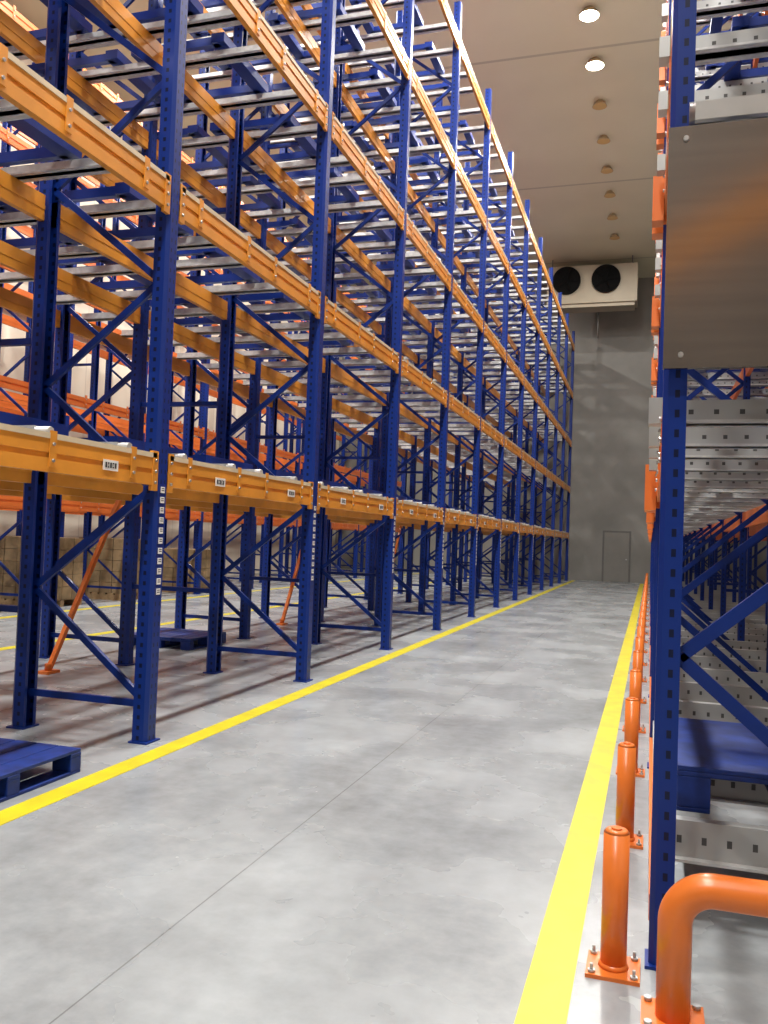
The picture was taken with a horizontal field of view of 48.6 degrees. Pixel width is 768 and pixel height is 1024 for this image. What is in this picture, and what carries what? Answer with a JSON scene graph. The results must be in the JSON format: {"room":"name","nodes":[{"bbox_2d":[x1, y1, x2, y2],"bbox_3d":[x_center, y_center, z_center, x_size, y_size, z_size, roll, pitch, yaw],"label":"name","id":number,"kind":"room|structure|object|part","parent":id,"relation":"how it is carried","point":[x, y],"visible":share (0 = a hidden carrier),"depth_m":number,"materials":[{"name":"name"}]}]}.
{"room":"warehouse","nodes":[
{"label":"warehouse","id":0,"kind":"room"},
{"bbox_2d":[0,59,341,574],"bbox_3d":[-9.461,-5.072,19.855,0.200,13.800,47.800,2,-2,17],"label":"wall","id":1,"kind":"structure","parent":0,"point":[9,356],"depth_m":24.87,"materials":[{"name":"white paint"}]},
{"bbox_2d":[6,0,731,293],"bbox_3d":[0.905,-11.794,16.902,21.400,0.200,48.200,2,-2,17],"label":"ceiling","id":2,"kind":"structure","parent":0,"point":[533,56],"depth_m":23.83,"materials":[{"name":"beige paint"}]},
{"bbox_2d":[579,6,599,21],"bbox_3d":[4.680,-11.389,19.373,0.467,0.175,0.467,2,-2,17],"label":"ceiling lamp","id":3,"kind":"object","parent":2,"relation":"attached to","point":[589,13],"depth_m":19.32,"materials":[{"name":"white plastic"}]},
{"bbox_2d":[547,255,637,337],"bbox_3d":[8.906,-9.178,36.388,3.720,3.198,1.408,2,-2,17],"label":"evaporator unit","id":4,"kind":"object","parent":2,"relation":"hanging from","point":[605,287],"visible":0.98,"depth_m":35.94,"materials":[{"name":"white metal"}]},
{"bbox_2d":[585,57,603,70],"bbox_3d":[5.306,-11.303,21.376,0.467,0.175,0.467,2,-2,17],"label":"ceiling lamp","id":5,"kind":"object","parent":2,"relation":"attached to","point":[595,63],"depth_m":21.31,"materials":[{"name":"white plastic"}]},
{"bbox_2d":[592,99,606,109],"bbox_3d":[5.933,-11.225,23.379,0.397,0.157,0.397,2,-2,17],"label":"ceiling lamp","id":6,"kind":"object","parent":2,"relation":"attached to","point":[599,104],"depth_m":23.32,"materials":[{"name":"white plastic"}]},
{"bbox_2d":[597,135,609,144],"bbox_3d":[6.560,-11.138,25.381,0.397,0.157,0.397,2,-2,17],"label":"ceiling lamp","id":7,"kind":"object","parent":2,"relation":"attached to","point":[603,139],"depth_m":25.31,"materials":[{"name":"brown plastic"}]},
{"bbox_2d":[601,165,612,173],"bbox_3d":[7.187,-11.052,27.384,0.397,0.157,0.397,2,-2,17],"label":"ceiling lamp","id":8,"kind":"object","parent":2,"relation":"attached to","point":[606,169],"depth_m":27.31,"materials":[{"name":"brown plastic"}]},
{"bbox_2d":[604,190,615,197],"bbox_3d":[7.783,-10.969,29.291,0.397,0.157,0.397,2,-2,17],"label":"ceiling lamp","id":9,"kind":"object","parent":2,"relation":"attached to","point":[609,194],"depth_m":29.22,"materials":[{"name":"brown plastic"}]},
{"bbox_2d":[607,213,617,219],"bbox_3d":[8.410,-10.882,31.293,0.397,0.157,0.397,2,-2,17],"label":"ceiling lamp","id":10,"kind":"object","parent":2,"relation":"attached to","point":[612,216],"depth_m":31.20,"materials":[{"name":"brown plastic"}]},
{"bbox_2d":[609,234,619,239],"bbox_3d":[9.037,-10.796,33.296,0.397,0.157,0.397,2,-2,17],"label":"ceiling lamp","id":11,"kind":"object","parent":2,"relation":"attached to","point":[614,236],"depth_m":33.21,"materials":[{"name":"brown plastic"}]},
{"bbox_2d":[0,568,767,1023],"bbox_3d":[0.392,2.188,16.457,21.400,0.203,48.200,2,-2,17],"label":"floor","id":12,"kind":"structure","parent":0,"point":[383,843],"depth_m":4.49,"materials":[{"name":"concrete"}]},
{"bbox_2d":[0,738,80,802],"bbox_3d":[-2.670,1.538,5.016,1.180,0.150,1.200,2,-2,17],"label":"pallet","id":13,"kind":"object","parent":12,"relation":"on","point":[16,756],"visible":1,"depth_m":5.20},
{"bbox_2d":[0,536,83,606],"bbox_3d":[-6.825,1.163,16.767,1.205,1.342,1.200,2,-2,17],"label":"cartons","id":14,"kind":"object","parent":12,"relation":"on","point":[10,546],"visible":0.29,"depth_m":16.32,"materials":[{"name":"brown cardboard"}]},
{"bbox_2d":[79,537,140,600],"bbox_3d":[-6.050,1.270,19.247,1.206,1.342,1.200,2,-2,17],"label":"cartons","id":15,"kind":"object","parent":12,"relation":"on","point":[111,556],"visible":0.52,"depth_m":18.63,"materials":[{"name":"brown cardboard"}]},
{"bbox_2d":[134,628,225,650],"bbox_3d":[-2.864,1.745,11.727,1.000,0.150,1.000,2,-2,17],"label":"pallet","id":16,"kind":"object","parent":12,"relation":"on","point":[186,638],"visible":0.62,"depth_m":11.49,"materials":[{"name":"blue plastic"}]},
{"bbox_2d":[162,548,210,593],"bbox_3d":[-5.159,1.514,22.104,1.206,1.102,1.200,2,-2,17],"label":"cartons","id":17,"kind":"object","parent":12,"relation":"on","point":[169,567],"visible":0.43,"depth_m":21.59,"materials":[{"name":"brown cardboard"}]},
{"bbox_2d":[0,1,406,595],"bbox_3d":[-6.762,-3.672,19.054,3.056,11.150,42.182,2,-2,17],"label":"rack","id":18,"kind":"object","parent":12,"relation":"on","point":[104,424],"visible":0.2,"depth_m":21.31,"materials":[{"name":"orange metal"}]},
{"bbox_2d":[0,0,574,744],"bbox_3d":[0.448,-3.429,18.361,3.456,11.150,42.182,2,-2,17],"label":"rack","id":19,"kind":"object","parent":12,"relation":"on","point":[52,101],"visible":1,"depth_m":10.26,"materials":[{"name":"blue metal"}]},
{"bbox_2d":[585,825,639,986],"bbox_3d":[0.852,1.423,3.133,0.190,0.518,0.190,2,-2,17],"label":"bollard","id":20,"kind":"object","parent":12,"relation":"on","point":[612,963],"visible":1,"depth_m":3.09,"materials":[{"name":"orange metal"}]},
{"bbox_2d":[616,742,642,849],"bbox_3d":[1.281,1.483,4.506,0.190,0.518,0.190,2,-2,17],"label":"bollard","id":21,"kind":"object","parent":12,"relation":"on","point":[626,757],"visible":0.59,"depth_m":4.47,"materials":[{"name":"orange metal"}]},
{"bbox_2d":[616,697,644,777],"bbox_3d":[1.711,1.542,5.879,0.190,0.518,0.190,2,-2,17],"label":"bollard","id":22,"kind":"object","parent":12,"relation":"on","point":[631,730],"visible":0.63,"depth_m":5.84,"materials":[{"name":"orange metal"}]},
{"bbox_2d":[622,669,645,733],"bbox_3d":[2.141,1.602,7.252,0.190,0.518,0.190,2,-2,17],"label":"bollard","id":23,"kind":"object","parent":12,"relation":"on","point":[635,674],"visible":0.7,"depth_m":7.22,"materials":[{"name":"orange metal"}]},
{"bbox_2d":[633,650,645,703],"bbox_3d":[2.570,1.661,8.625,0.190,0.518,0.190,2,-2,17],"label":"bollard","id":24,"kind":"object","parent":12,"relation":"on","point":[637,654],"visible":0.56,"depth_m":8.59,"materials":[{"name":"orange metal"}]},
{"bbox_2d":[632,625,646,665],"bbox_3d":[3.430,1.780,11.371,0.190,0.518,0.190,2,-2,17],"label":"bollard","id":25,"kind":"object","parent":12,"relation":"on","point":[640,629],"visible":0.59,"depth_m":11.34,"materials":[{"name":"orange metal"}]},
{"bbox_2d":[635,636,646,681],"bbox_3d":[3.000,1.720,9.998,0.190,0.518,0.190,2,-2,17],"label":"bollard","id":26,"kind":"object","parent":12,"relation":"on","point":[639,641],"visible":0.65,"depth_m":9.96,"materials":[{"name":"orange metal"}]},
{"bbox_2d":[638,617,647,652],"bbox_3d":[3.859,1.839,12.745,0.190,0.518,0.190,2,-2,17],"label":"bollard","id":27,"kind":"object","parent":12,"relation":"on","point":[641,621],"visible":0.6,"depth_m":12.71,"materials":[{"name":"orange metal"}]},
{"bbox_2d":[640,605,647,634],"bbox_3d":[4.719,1.958,15.491,0.190,0.518,0.190,2,-2,17],"label":"bollard","id":28,"kind":"object","parent":12,"relation":"on","point":[643,607],"visible":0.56,"depth_m":15.46,"materials":[{"name":"orange metal"}]},
{"bbox_2d":[640,611,647,642],"bbox_3d":[4.289,1.899,14.118,0.190,0.518,0.190,2,-2,17],"label":"bollard","id":29,"kind":"object","parent":12,"relation":"on","point":[642,613],"visible":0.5,"depth_m":14.08,"materials":[{"name":"orange metal"}]},
{"bbox_2d":[641,873,767,1023],"bbox_3d":[1.526,1.444,2.627,1.390,0.495,0.200,2,-2,17],"label":"barrier","id":30,"kind":"object","parent":12,"relation":"on","point":[691,895],"visible":1,"depth_m":2.75,"materials":[{"name":"orange metal"}]},
{"bbox_2d":[644,0,767,970],"bbox_3d":[7.537,-3.159,18.704,3.100,11.150,33.332,2,-2,17],"label":"rack","id":31,"kind":"object","parent":12,"relation":"on","point":[706,473],"visible":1,"depth_m":3.49,"materials":[{"name":"metal"}]},
{"bbox_3d":[2.486,-1.004,2.774,2.972,1.024,0.116,2,-2,17],"label":"steel panel","id":32,"kind":"part","parent":31,"relation":"part of","materials":[{"name":"metal"}]},
{"bbox_2d":[676,718,767,813],"bbox_3d":[1.940,1.254,4.147,1.000,0.200,1.130,2,-2,17],"label":"pallet","id":33,"kind":"object","parent":31,"relation":"on","point":[708,750],"visible":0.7,"depth_m":3.90,"materials":[{"name":"blue plastic"}]},
{"bbox_2d":[334,277,766,588],"bbox_3d":[7.810,-3.812,39.565,21.400,13.800,0.200,2,-2,17],"label":"wall","id":34,"kind":"structure","parent":0,"point":[612,388],"depth_m":38.81,"materials":[{"name":"paint"}]},
{"bbox_2d":[601,531,630,582],"bbox_3d":[10.470,2.003,38.312,1.240,2.300,0.119,2,-2,17],"label":"door","id":35,"kind":"structure","parent":34,"relation":"in","point":[616,545],"depth_m":38.31,"materials":[{"name":"metal"}]}
]}

